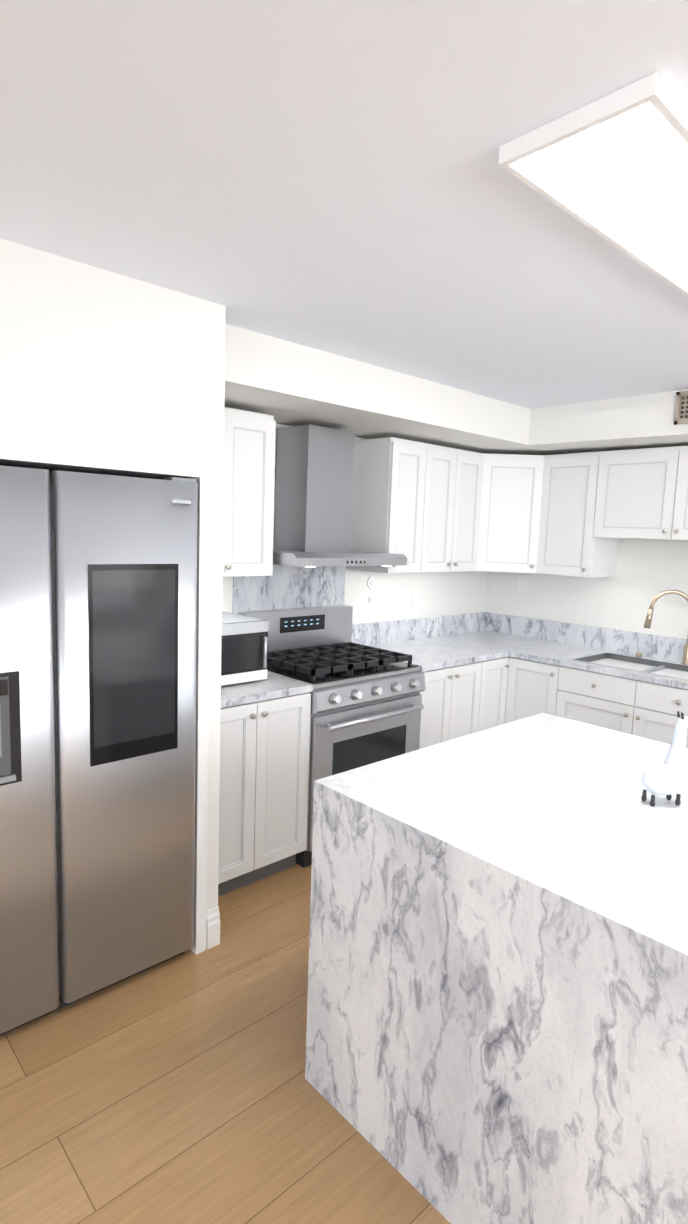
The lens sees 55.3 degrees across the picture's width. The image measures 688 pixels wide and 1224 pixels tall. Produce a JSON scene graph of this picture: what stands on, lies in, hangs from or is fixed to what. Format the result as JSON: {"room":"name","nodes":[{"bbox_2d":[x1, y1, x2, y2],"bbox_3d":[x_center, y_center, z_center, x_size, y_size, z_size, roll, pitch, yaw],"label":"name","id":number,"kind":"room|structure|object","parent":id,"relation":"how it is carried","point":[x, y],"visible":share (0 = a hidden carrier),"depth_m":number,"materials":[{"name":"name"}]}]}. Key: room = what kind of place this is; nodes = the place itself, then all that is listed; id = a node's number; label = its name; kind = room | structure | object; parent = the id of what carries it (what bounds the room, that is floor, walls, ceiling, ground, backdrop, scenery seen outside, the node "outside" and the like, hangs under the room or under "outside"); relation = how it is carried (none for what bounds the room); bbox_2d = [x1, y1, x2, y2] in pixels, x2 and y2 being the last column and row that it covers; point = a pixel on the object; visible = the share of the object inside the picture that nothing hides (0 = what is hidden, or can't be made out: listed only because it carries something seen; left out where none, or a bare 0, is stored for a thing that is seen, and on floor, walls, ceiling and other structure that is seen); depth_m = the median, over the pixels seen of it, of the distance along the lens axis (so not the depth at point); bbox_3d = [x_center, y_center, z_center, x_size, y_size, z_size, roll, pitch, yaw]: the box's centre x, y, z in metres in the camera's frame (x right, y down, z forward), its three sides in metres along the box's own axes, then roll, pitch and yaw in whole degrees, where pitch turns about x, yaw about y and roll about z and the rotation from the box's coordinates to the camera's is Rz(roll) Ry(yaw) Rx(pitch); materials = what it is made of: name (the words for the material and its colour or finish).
{"room":"kitchen","nodes":[
{"label":"kitchen","id":0,"kind":"room"},
{"bbox_2d":[0,238,225,951],"bbox_3d":[-1.221,0.088,2.443,1.130,2.395,1.030,-4,9,-42],"label":"wall","id":1,"kind":"structure","parent":0,"point":[93,358],"depth_m":2.08,"materials":[{"name":"white paint"}]},
{"bbox_2d":[0,863,450,1223],"bbox_3d":[2.511,1.562,1.671,12.000,0.080,7.530,-4,9,-42],"label":"floor","id":2,"kind":"structure","parent":0,"point":[180,1089],"depth_m":1.85,"materials":[{"name":"brown wood"}]},
{"bbox_2d":[0,441,211,1035],"bbox_3d":[-1.127,0.379,2.358,1.026,1.845,0.806,-4,9,-42],"label":"fridge","id":3,"kind":"object","parent":2,"relation":"on","point":[98,603],"depth_m":2.14,"materials":[{"name":"silver metal"}]},
{"bbox_2d":[218,671,312,895],"bbox_3d":[-0.593,0.703,3.100,0.609,1.060,0.656,-4,9,-42],"label":"base cabinet","id":4,"kind":"object","parent":2,"relation":"on","point":[264,759],"visible":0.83,"depth_m":2.92,"materials":[{"name":"white paint"}]},
{"bbox_2d":[221,611,268,685],"bbox_3d":[-0.645,0.173,3.029,0.450,0.284,0.433,-4,9,-42],"label":"microwave","id":5,"kind":"object","parent":4,"relation":"on","point":[244,648],"visible":0.42,"depth_m":2.96,"materials":[{"name":"silver metal"}]},
{"bbox_2d":[238,605,425,867],"bbox_3d":[-0.060,0.607,3.531,0.760,1.185,0.706,-4,9,-42],"label":"range","id":6,"kind":"object","parent":2,"relation":"on","point":[367,706],"visible":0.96,"depth_m":3.35,"materials":[{"name":"silver metal"}]},
{"bbox_2d":[305,712,687,1223],"bbox_3d":[0.823,0.980,1.797,1.210,0.925,1.415,-4,9,-42],"label":"kitchen island","id":7,"kind":"object","parent":2,"relation":"on","point":[497,1017],"visible":1,"depth_m":1.50,"materials":[{"name":"stone"}]},
{"bbox_2d":[641,711,687,806],"bbox_3d":[0.877,0.392,1.770,0.137,0.252,0.099,-4,9,-42],"label":"giraffe figurine","id":8,"kind":"object","parent":7,"relation":"on","point":[666,777],"visible":1,"depth_m":1.75,"materials":[{"name":"white ceramic"}]},
{"bbox_2d":[351,612,687,748],"bbox_3d":[1.468,0.724,3.531,1.469,1.060,2.820,-4,9,-42],"label":"base cabinet","id":9,"kind":"object","parent":2,"relation":"on","point":[481,671],"visible":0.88,"depth_m":3.97,"materials":[{"name":"white paint"}]},
{"bbox_2d":[644,590,687,664],"bbox_3d":[1.937,0.088,3.855,0.165,0.436,0.291,-4,9,-42],"label":"gooseneck faucet","id":10,"kind":"object","parent":9,"relation":"on","point":[648,621],"visible":1,"depth_m":3.85,"materials":[{"name":"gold metal"}]},
{"bbox_2d":[0,0,687,408],"bbox_3d":[2.604,-1.063,1.352,12.000,0.422,7.530,-4,9,-42],"label":"ceiling","id":11,"kind":"structure","parent":0,"point":[332,176],"depth_m":1.43,"materials":[{"name":"white paint"}]},
{"bbox_2d":[499,72,687,296],"bbox_3d":[0.860,-0.925,1.605,1.217,0.034,0.305,-4,9,-42],"label":"ceiling light","id":12,"kind":"object","parent":11,"relation":"in","point":[611,168],"visible":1,"depth_m":1.31,"materials":[{"name":"white plastic"}]},
{"bbox_2d":[222,424,487,623],"bbox_3d":[0.037,-0.075,4.155,3.050,2.395,0.200,-4,9,-42],"label":"wall","id":13,"kind":"structure","parent":0,"point":[450,593],"depth_m":4.36,"materials":[{"name":"white paint"}]},
{"bbox_2d":[222,407,275,576],"bbox_3d":[-0.663,-0.551,3.053,0.583,0.754,0.348,-4,9,-42],"label":"upper cabinet","id":14,"kind":"object","parent":13,"relation":"attached to","point":[249,437],"depth_m":3.03,"materials":[{"name":"white paint"}]},
{"bbox_2d":[232,564,345,613],"bbox_3d":[-0.293,-0.016,3.711,0.790,0.520,0.010,-4,9,-42],"label":"backsplash","id":15,"kind":"structure","parent":13,"relation":"attached to","point":[285,587],"depth_m":3.68,"materials":[{"name":"stone"}]},
{"bbox_2d":[273,424,406,566],"bbox_3d":[-0.087,-0.605,3.461,0.770,0.706,0.480,-4,9,-42],"label":"range hood","id":16,"kind":"object","parent":13,"relation":"attached to","point":[314,494],"visible":0.96,"depth_m":3.42,"materials":[{"name":"silver metal"}]},
{"bbox_2d":[367,576,376,602],"bbox_3d":[0.177,-0.142,4.121,0.080,0.167,0.020,-4,9,-42],"label":"electrical outlet plate","id":17,"kind":"object","parent":13,"relation":"attached to","point":[372,583],"depth_m":4.11,"materials":[{"name":"white plastic"}]},
{"bbox_2d":[346,437,421,572],"bbox_3d":[0.268,-0.622,3.905,0.341,0.754,0.348,-4,9,-42],"label":"upper cabinet","id":18,"kind":"object","parent":13,"relation":"attached to","point":[385,516],"depth_m":3.76,"materials":[{"name":"white paint"}]},
{"bbox_2d":[414,443,485,572],"bbox_3d":[0.567,-0.641,4.156,0.668,0.754,0.384,-4,9,-42],"label":"upper cabinet","id":19,"kind":"object","parent":13,"relation":"attached to","point":[423,507],"depth_m":4.02,"materials":[{"name":"white paint"}]},
{"bbox_2d":[224,324,687,454],"bbox_3d":[1.023,-0.970,2.856,2.850,0.237,2.824,-4,9,-42],"label":"soffit","id":20,"kind":"structure","parent":0,"point":[284,382],"depth_m":3.36,"materials":[{"name":"white paint"}]},
{"bbox_2d":[674,391,687,424],"bbox_3d":[1.790,-1.015,3.213,0.011,0.160,0.320,-4,9,-42],"label":"ceiling vent","id":21,"kind":"object","parent":20,"relation":"in","point":[681,411],"visible":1,"depth_m":3.31,"materials":[{"name":"grey metal"}]},
{"bbox_2d":[485,538,687,638],"bbox_3d":[2.108,0.015,4.014,0.200,2.395,2.824,-4,9,-42],"label":"wall","id":22,"kind":"structure","parent":0,"point":[648,571],"depth_m":4.22,"materials":[{"name":"white paint"}]},
{"bbox_2d":[478,454,549,573],"bbox_3d":[1.080,-0.657,4.436,0.665,0.754,0.665,-4,9,-42],"label":"upper cabinet","id":23,"kind":"object","parent":22,"relation":"attached to","point":[513,485],"depth_m":4.23,"materials":[{"name":"white paint"}]},
{"bbox_2d":[518,575,527,591],"bbox_3d":[1.290,-0.205,4.734,0.007,0.116,0.070,-4,9,-42],"label":"electrical outlet plate","id":24,"kind":"object","parent":22,"relation":"attached to","point":[522,583],"depth_m":4.73,"materials":[{"name":"white plastic"}]},
{"bbox_2d":[542,451,618,577],"bbox_3d":[1.502,-0.612,4.188,0.384,0.754,0.474,-4,9,-42],"label":"upper cabinet","id":25,"kind":"object","parent":22,"relation":"attached to","point":[573,544],"depth_m":4.06,"materials":[{"name":"white paint"}]},
{"bbox_2d":[602,447,665,539],"bbox_3d":[1.814,-0.686,3.868,0.348,0.509,0.512,-4,9,-42],"label":"upper cabinet","id":26,"kind":"object","parent":22,"relation":"attached to","point":[634,485],"depth_m":3.78,"materials":[{"name":"white paint"}]},
{"bbox_2d":[658,446,687,540],"bbox_3d":[2.083,-0.641,3.578,0.348,0.509,0.512,-4,9,-42],"label":"upper cabinet","id":27,"kind":"object","parent":22,"relation":"attached to","point":[673,505],"depth_m":3.61,"materials":[{"name":"white paint"}]},
{"bbox_3d":[-2.872,0.207,0.978,3.290,2.395,0.200,-4,9,-42],"label":"wall","id":28,"kind":"structure","parent":0,"visible":0},
{"bbox_2d":[206,906,219,949],"bbox_3d":[-2.270,1.327,1.251,4.420,0.150,0.468,-4,9,-42],"label":"baseboard","id":29,"kind":"structure","parent":28,"relation":"attached to","point":[213,929],"depth_m":2.55,"materials":[{"name":"white wood"}]}
]}

